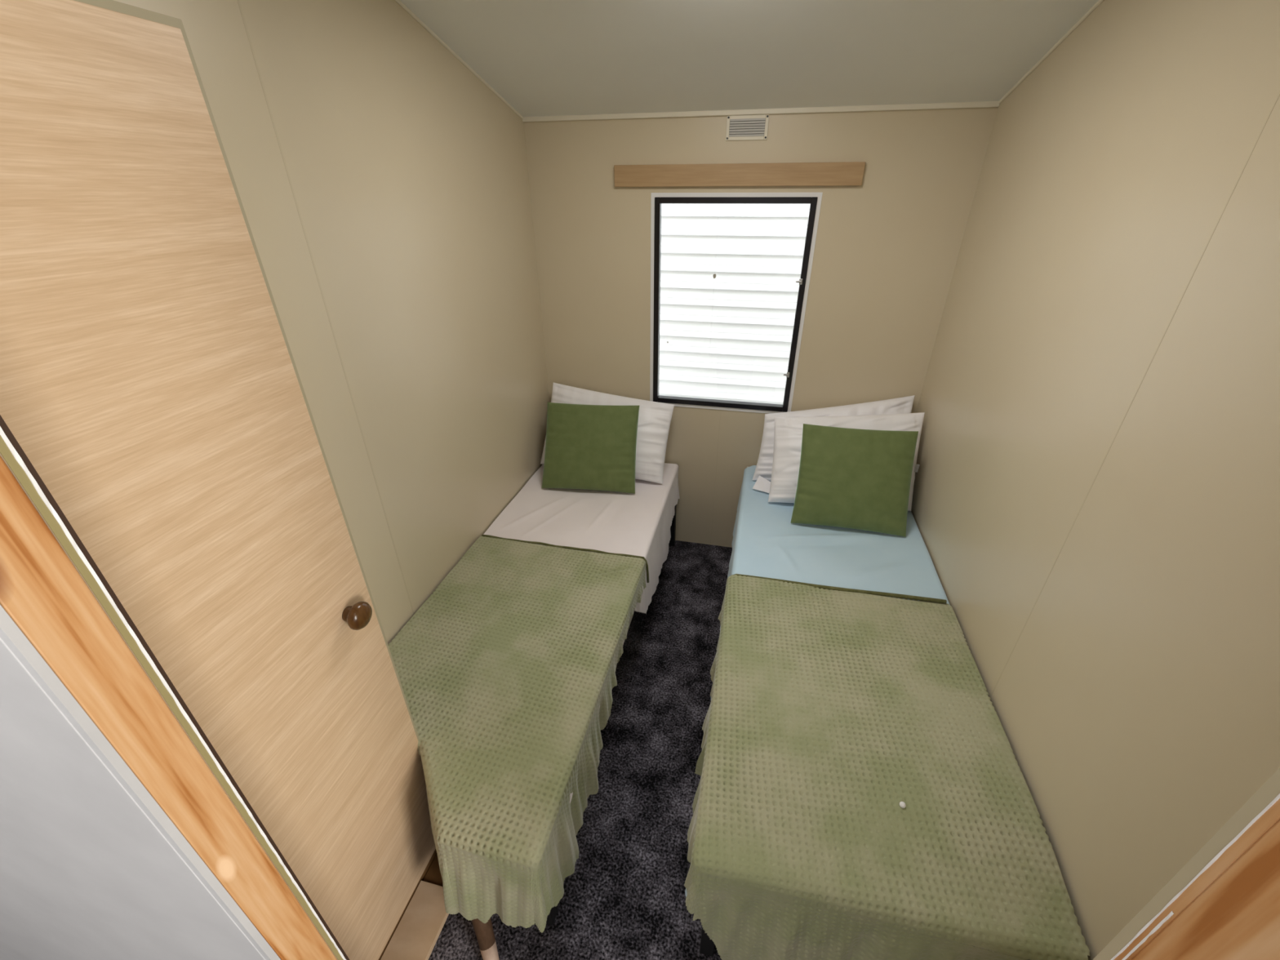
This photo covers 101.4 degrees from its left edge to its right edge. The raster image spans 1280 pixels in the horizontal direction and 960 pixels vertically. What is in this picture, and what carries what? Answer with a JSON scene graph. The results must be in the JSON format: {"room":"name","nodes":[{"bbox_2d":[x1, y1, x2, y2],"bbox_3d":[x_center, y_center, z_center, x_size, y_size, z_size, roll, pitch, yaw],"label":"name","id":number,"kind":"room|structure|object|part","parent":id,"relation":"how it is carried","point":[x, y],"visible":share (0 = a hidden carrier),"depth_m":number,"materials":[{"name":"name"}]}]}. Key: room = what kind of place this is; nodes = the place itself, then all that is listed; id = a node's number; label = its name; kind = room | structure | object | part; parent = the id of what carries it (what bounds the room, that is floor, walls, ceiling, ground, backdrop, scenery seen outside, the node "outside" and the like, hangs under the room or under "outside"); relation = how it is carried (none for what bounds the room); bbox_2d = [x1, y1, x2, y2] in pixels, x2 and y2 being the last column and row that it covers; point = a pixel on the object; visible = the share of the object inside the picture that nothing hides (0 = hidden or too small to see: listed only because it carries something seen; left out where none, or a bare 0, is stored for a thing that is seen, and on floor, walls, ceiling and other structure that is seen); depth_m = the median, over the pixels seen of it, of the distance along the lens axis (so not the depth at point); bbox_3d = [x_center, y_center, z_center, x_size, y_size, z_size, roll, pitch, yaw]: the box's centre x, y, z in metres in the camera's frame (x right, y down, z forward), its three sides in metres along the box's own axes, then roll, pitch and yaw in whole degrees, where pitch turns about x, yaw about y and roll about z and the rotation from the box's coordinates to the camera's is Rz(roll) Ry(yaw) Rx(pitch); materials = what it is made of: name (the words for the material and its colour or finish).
{"room":"bedroom","nodes":[
{"label":"bedroom","id":0,"kind":"room"},
{"bbox_2d":[0,604,280,959],"bbox_3d":[0.034,0.337,0.347,4.400,2.570,0.007,6,30,11],"label":"wall","id":1,"kind":"structure","parent":0,"point":[92,867],"depth_m":0.49,"materials":[{"name":"white paint"}]},
{"bbox_2d":[0,453,337,959],"bbox_3d":[-0.117,0.304,0.421,1.752,2.558,0.005,6,30,11],"label":"wall","id":2,"kind":"structure","parent":0,"point":[1,455],"depth_m":0.39,"materials":[{"name":"beige paint"}]},
{"bbox_2d":[0,414,349,959],"bbox_3d":[-0.397,0.504,0.586,0.046,2.050,0.048,6,30,11],"label":"trim","id":3,"kind":"structure","parent":2,"relation":"attached to","point":[42,591],"depth_m":0.39,"materials":[{"name":"brown wood"}]},
{"bbox_2d":[0,0,436,959],"bbox_3d":[-0.746,0.375,0.937,0.332,1.936,0.505,6,30,11],"label":"door","id":4,"kind":"structure","parent":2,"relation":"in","point":[150,380],"depth_m":0.71,"materials":[{"name":"beige wood"}]},
{"bbox_3d":[-0.565,0.270,1.046,0.044,0.056,0.056,6,30,11],"label":"knob","id":5,"kind":"part","parent":4,"relation":"part of","materials":[{"name":"brown wood"}]},
{"bbox_2d":[1093,768,1279,959],"bbox_3d":[0.297,0.578,0.447,0.046,2.050,0.050,6,30,11],"label":"trim","id":6,"kind":"structure","parent":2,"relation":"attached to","point":[1224,904],"depth_m":0.25,"materials":[{"name":"brown wood"}]},
{"bbox_2d":[114,0,549,644],"bbox_3d":[-0.746,-0.336,1.542,0.050,2.589,2.319,6,30,11],"label":"wall","id":7,"kind":"structure","parent":0,"point":[383,187],"depth_m":1.50,"materials":[{"name":"beige paint"}]},
{"bbox_2d":[395,0,523,119],"bbox_3d":[-0.724,-1.189,1.058,0.010,0.564,2.213,6,30,11],"label":"trim","id":8,"kind":"structure","parent":7,"relation":"attached to","point":[403,6],"depth_m":1.65,"materials":[{"name":"beige"}]},
{"bbox_2d":[428,540,732,959],"bbox_3d":[0.109,1.327,1.251,4.400,0.040,4.015,6,30,11],"label":"floor","id":9,"kind":"structure","parent":0,"point":[624,897],"depth_m":1.71,"materials":[{"name":"grey carpet"}]},
{"bbox_2d":[380,880,448,959],"bbox_3d":[-0.604,1.230,1.369,0.114,0.019,0.292,6,30,11],"label":"wooden board","id":10,"kind":"object","parent":9,"relation":"on","point":[415,936],"visible":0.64,"depth_m":1.41,"materials":[{"name":"brown wood"}]},
{"bbox_2d":[422,853,443,886],"bbox_3d":[-0.552,1.143,1.538,0.131,0.007,0.096,6,30,11],"label":"wooden board","id":11,"kind":"object","parent":9,"relation":"on","point":[433,876],"visible":0.27,"depth_m":1.52,"materials":[{"name":"brown wood"}]},
{"bbox_2d":[471,504,676,959],"bbox_3d":[-0.346,0.572,2.074,0.670,0.494,1.947,6,30,11],"label":"bed","id":12,"kind":"object","parent":9,"relation":"on","point":[484,932],"visible":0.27,"depth_m":1.33,"materials":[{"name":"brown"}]},
{"bbox_3d":[-0.438,1.041,1.352,0.060,0.270,0.220,-12,31,-21],"label":"leg","id":13,"kind":"part","parent":12,"relation":"part of","materials":[{"name":"brown wood"}]},
{"bbox_3d":[-0.250,1.069,1.368,0.036,0.300,0.036,6,30,11],"label":"leg","id":14,"kind":"part","parent":12,"relation":"part of","materials":[{"name":"black metal"}]},
{"bbox_2d":[483,462,679,803],"bbox_3d":[-0.331,0.446,2.046,0.712,0.286,1.864,6,30,11],"label":"fitted sheet","id":15,"kind":"object","parent":12,"relation":"on","point":[639,523],"visible":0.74,"depth_m":2.28,"materials":[{"name":"white fabric"}]},
{"bbox_2d":[388,534,648,932],"bbox_3d":[-0.420,0.653,1.681,0.720,0.314,1.104,6,30,11],"label":"throw blanket","id":16,"kind":"object","parent":15,"relation":"on","point":[506,670],"visible":0.94,"depth_m":1.45,"materials":[{"name":"green fabric"}]},
{"bbox_2d":[542,402,639,493],"bbox_3d":[-0.232,-0.159,2.455,0.448,0.364,0.242,3,29,6],"label":"cushion","id":17,"kind":"object","parent":15,"relation":"on","point":[588,446],"visible":1,"depth_m":2.41,"materials":[{"name":"green fabric"}]},
{"bbox_2d":[540,382,674,484],"bbox_3d":[-0.172,-0.232,2.557,0.650,0.395,0.235,6,30,11],"label":"pillow","id":18,"kind":"object","parent":15,"relation":"on","point":[655,418],"visible":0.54,"depth_m":2.49,"materials":[{"name":"white fabric"}]},
{"bbox_3d":[-0.342,0.399,2.023,0.661,0.143,1.861,6,30,11],"label":"mattress","id":19,"kind":"part","parent":12,"relation":"part of","materials":[{"name":"green fabric"}]},
{"bbox_3d":[0.176,0.230,2.870,0.036,0.300,0.036,6,30,11],"label":"leg","id":20,"kind":"part","parent":12,"relation":"part of","materials":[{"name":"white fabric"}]},
{"bbox_2d":[699,466,748,956],"bbox_3d":[0.671,0.626,1.921,0.687,0.528,1.806,6,30,11],"label":"bed","id":21,"kind":"object","parent":9,"relation":"on","point":[707,945],"visible":0.12,"depth_m":1.34,"materials":[{"name":"white"}]},
{"bbox_3d":[0.176,1.100,1.309,0.036,0.300,0.036,6,30,11],"label":"leg","id":22,"kind":"part","parent":21,"relation":"part of","materials":[{"name":"black metal"}]},
{"bbox_2d":[684,465,950,897],"bbox_3d":[0.661,0.478,1.837,0.742,0.244,1.822,6,30,11],"label":"fitted sheet","id":23,"kind":"object","parent":21,"relation":"on","point":[765,544],"visible":0.23,"depth_m":1.98,"materials":[{"name":"blue fabric"}]},
{"bbox_2d":[752,395,915,493],"bbox_3d":[0.855,-0.160,2.331,0.662,0.410,0.264,4,29,8],"label":"pillow","id":24,"kind":"object","parent":23,"relation":"on","point":[762,473],"visible":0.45,"depth_m":2.35,"materials":[{"name":"white fabric"}]},
{"bbox_2d":[768,412,924,511],"bbox_3d":[0.863,-0.089,2.223,0.599,0.388,0.246,6,30,11],"label":"pillow","id":25,"kind":"object","parent":23,"relation":"on","point":[788,438],"visible":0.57,"depth_m":2.22,"materials":[{"name":"white fabric"}]},
{"bbox_2d":[790,423,918,537],"bbox_3d":[0.855,-0.007,2.100,0.445,0.363,0.251,6,30,11],"label":"cushion","id":26,"kind":"object","parent":23,"relation":"on","point":[853,478],"visible":1,"depth_m":2.06,"materials":[{"name":"green fabric"}]},
{"bbox_2d":[684,573,1089,959],"bbox_3d":[0.549,0.776,1.487,0.752,0.435,0.991,6,30,11],"label":"throw blanket","id":27,"kind":"object","parent":23,"relation":"on","point":[831,708],"visible":1,"depth_m":1.17,"materials":[{"name":"green fabric"}]},
{"bbox_2d":[899,801,906,808],"bbox_3d":[0.578,0.714,1.153,0.013,0.010,0.013,6,30,11],"label":"bead","id":28,"kind":"object","parent":27,"relation":"on","point":[902,804],"visible":1,"depth_m":1.15,"materials":[{"name":"white plastic"}]},
{"bbox_2d":[400,0,1098,116],"bbox_3d":[0.099,-0.887,0.016,4.400,1.057,4.015,6,30,11],"label":"ceiling","id":29,"kind":"structure","parent":0,"point":[543,57],"depth_m":1.54,"materials":[{"name":"white paint"}]},
{"bbox_2d":[523,106,998,547],"bbox_3d":[0.386,-0.545,2.461,1.852,2.050,0.051,6,30,11],"label":"wall","id":30,"kind":"structure","parent":0,"point":[887,246],"depth_m":2.19,"materials":[{"name":"beige paint"}]},
{"bbox_2d":[649,192,822,413],"bbox_3d":[0.380,-0.749,2.326,0.678,0.924,0.050,6,30,11],"label":"window","id":31,"kind":"structure","parent":30,"relation":"in","point":[814,199],"depth_m":2.25,"materials":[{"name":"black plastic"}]},
{"bbox_3d":[0.664,-0.827,2.184,0.026,0.024,0.010,6,30,11],"label":"handle","id":32,"kind":"part","parent":31,"relation":"part of","materials":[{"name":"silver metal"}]},
{"bbox_2d":[613,161,865,186],"bbox_3d":[0.367,-1.199,2.060,0.965,0.077,0.020,6,30,11],"label":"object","id":33,"kind":"object","parent":30,"relation":"attached to","point":[847,173],"visible":1,"depth_m":2.04,"materials":[{"name":"brown wood"}]},
{"bbox_2d":[725,114,768,140],"bbox_3d":[0.405,-1.333,1.982,0.156,0.079,0.008,6,30,11],"label":"air vent","id":34,"kind":"object","parent":30,"relation":"in","point":[739,127],"visible":1,"depth_m":1.98,"materials":[{"name":"beige"}]},
{"bbox_2d":[522,101,999,122],"bbox_3d":[0.375,-1.378,1.963,1.752,0.018,0.012,6,30,11],"label":"trim","id":35,"kind":"structure","parent":30,"relation":"attached to","point":[980,104],"depth_m":1.94,"materials":[{"name":"beige"}]},
{"bbox_2d":[911,0,1279,959],"bbox_3d":[1.011,-0.146,1.188,0.050,2.589,2.319,6,30,11],"label":"wall","id":36,"kind":"structure","parent":0,"point":[1095,508],"depth_m":1.01,"materials":[{"name":"beige paint"}]},
{"bbox_2d":[998,0,1103,103],"bbox_3d":[0.980,-1.006,0.715,0.010,0.564,2.213,6,30,11],"label":"trim","id":37,"kind":"structure","parent":36,"relation":"attached to","point":[1099,2],"depth_m":1.45,"materials":[{"name":"beige"}]},
{"label":"outside","id":38,"kind":"structure","parent":0,"visible":0},
{"bbox_3d":[1.288,-0.720,6.002,12.000,0.100,6.525,6,30,11],"label":"ground","id":39,"kind":"structure","parent":38,"visible":0},
{"bbox_2d":[658,203,809,404],"bbox_3d":[0.769,-0.716,3.432,5.200,2.400,0.076,6,30,11],"label":"siding","id":40,"kind":"object","parent":39,"relation":"on","point":[729,335],"visible":0.2,"depth_m":3.23,"materials":[{"name":"white plastic"}]}
]}

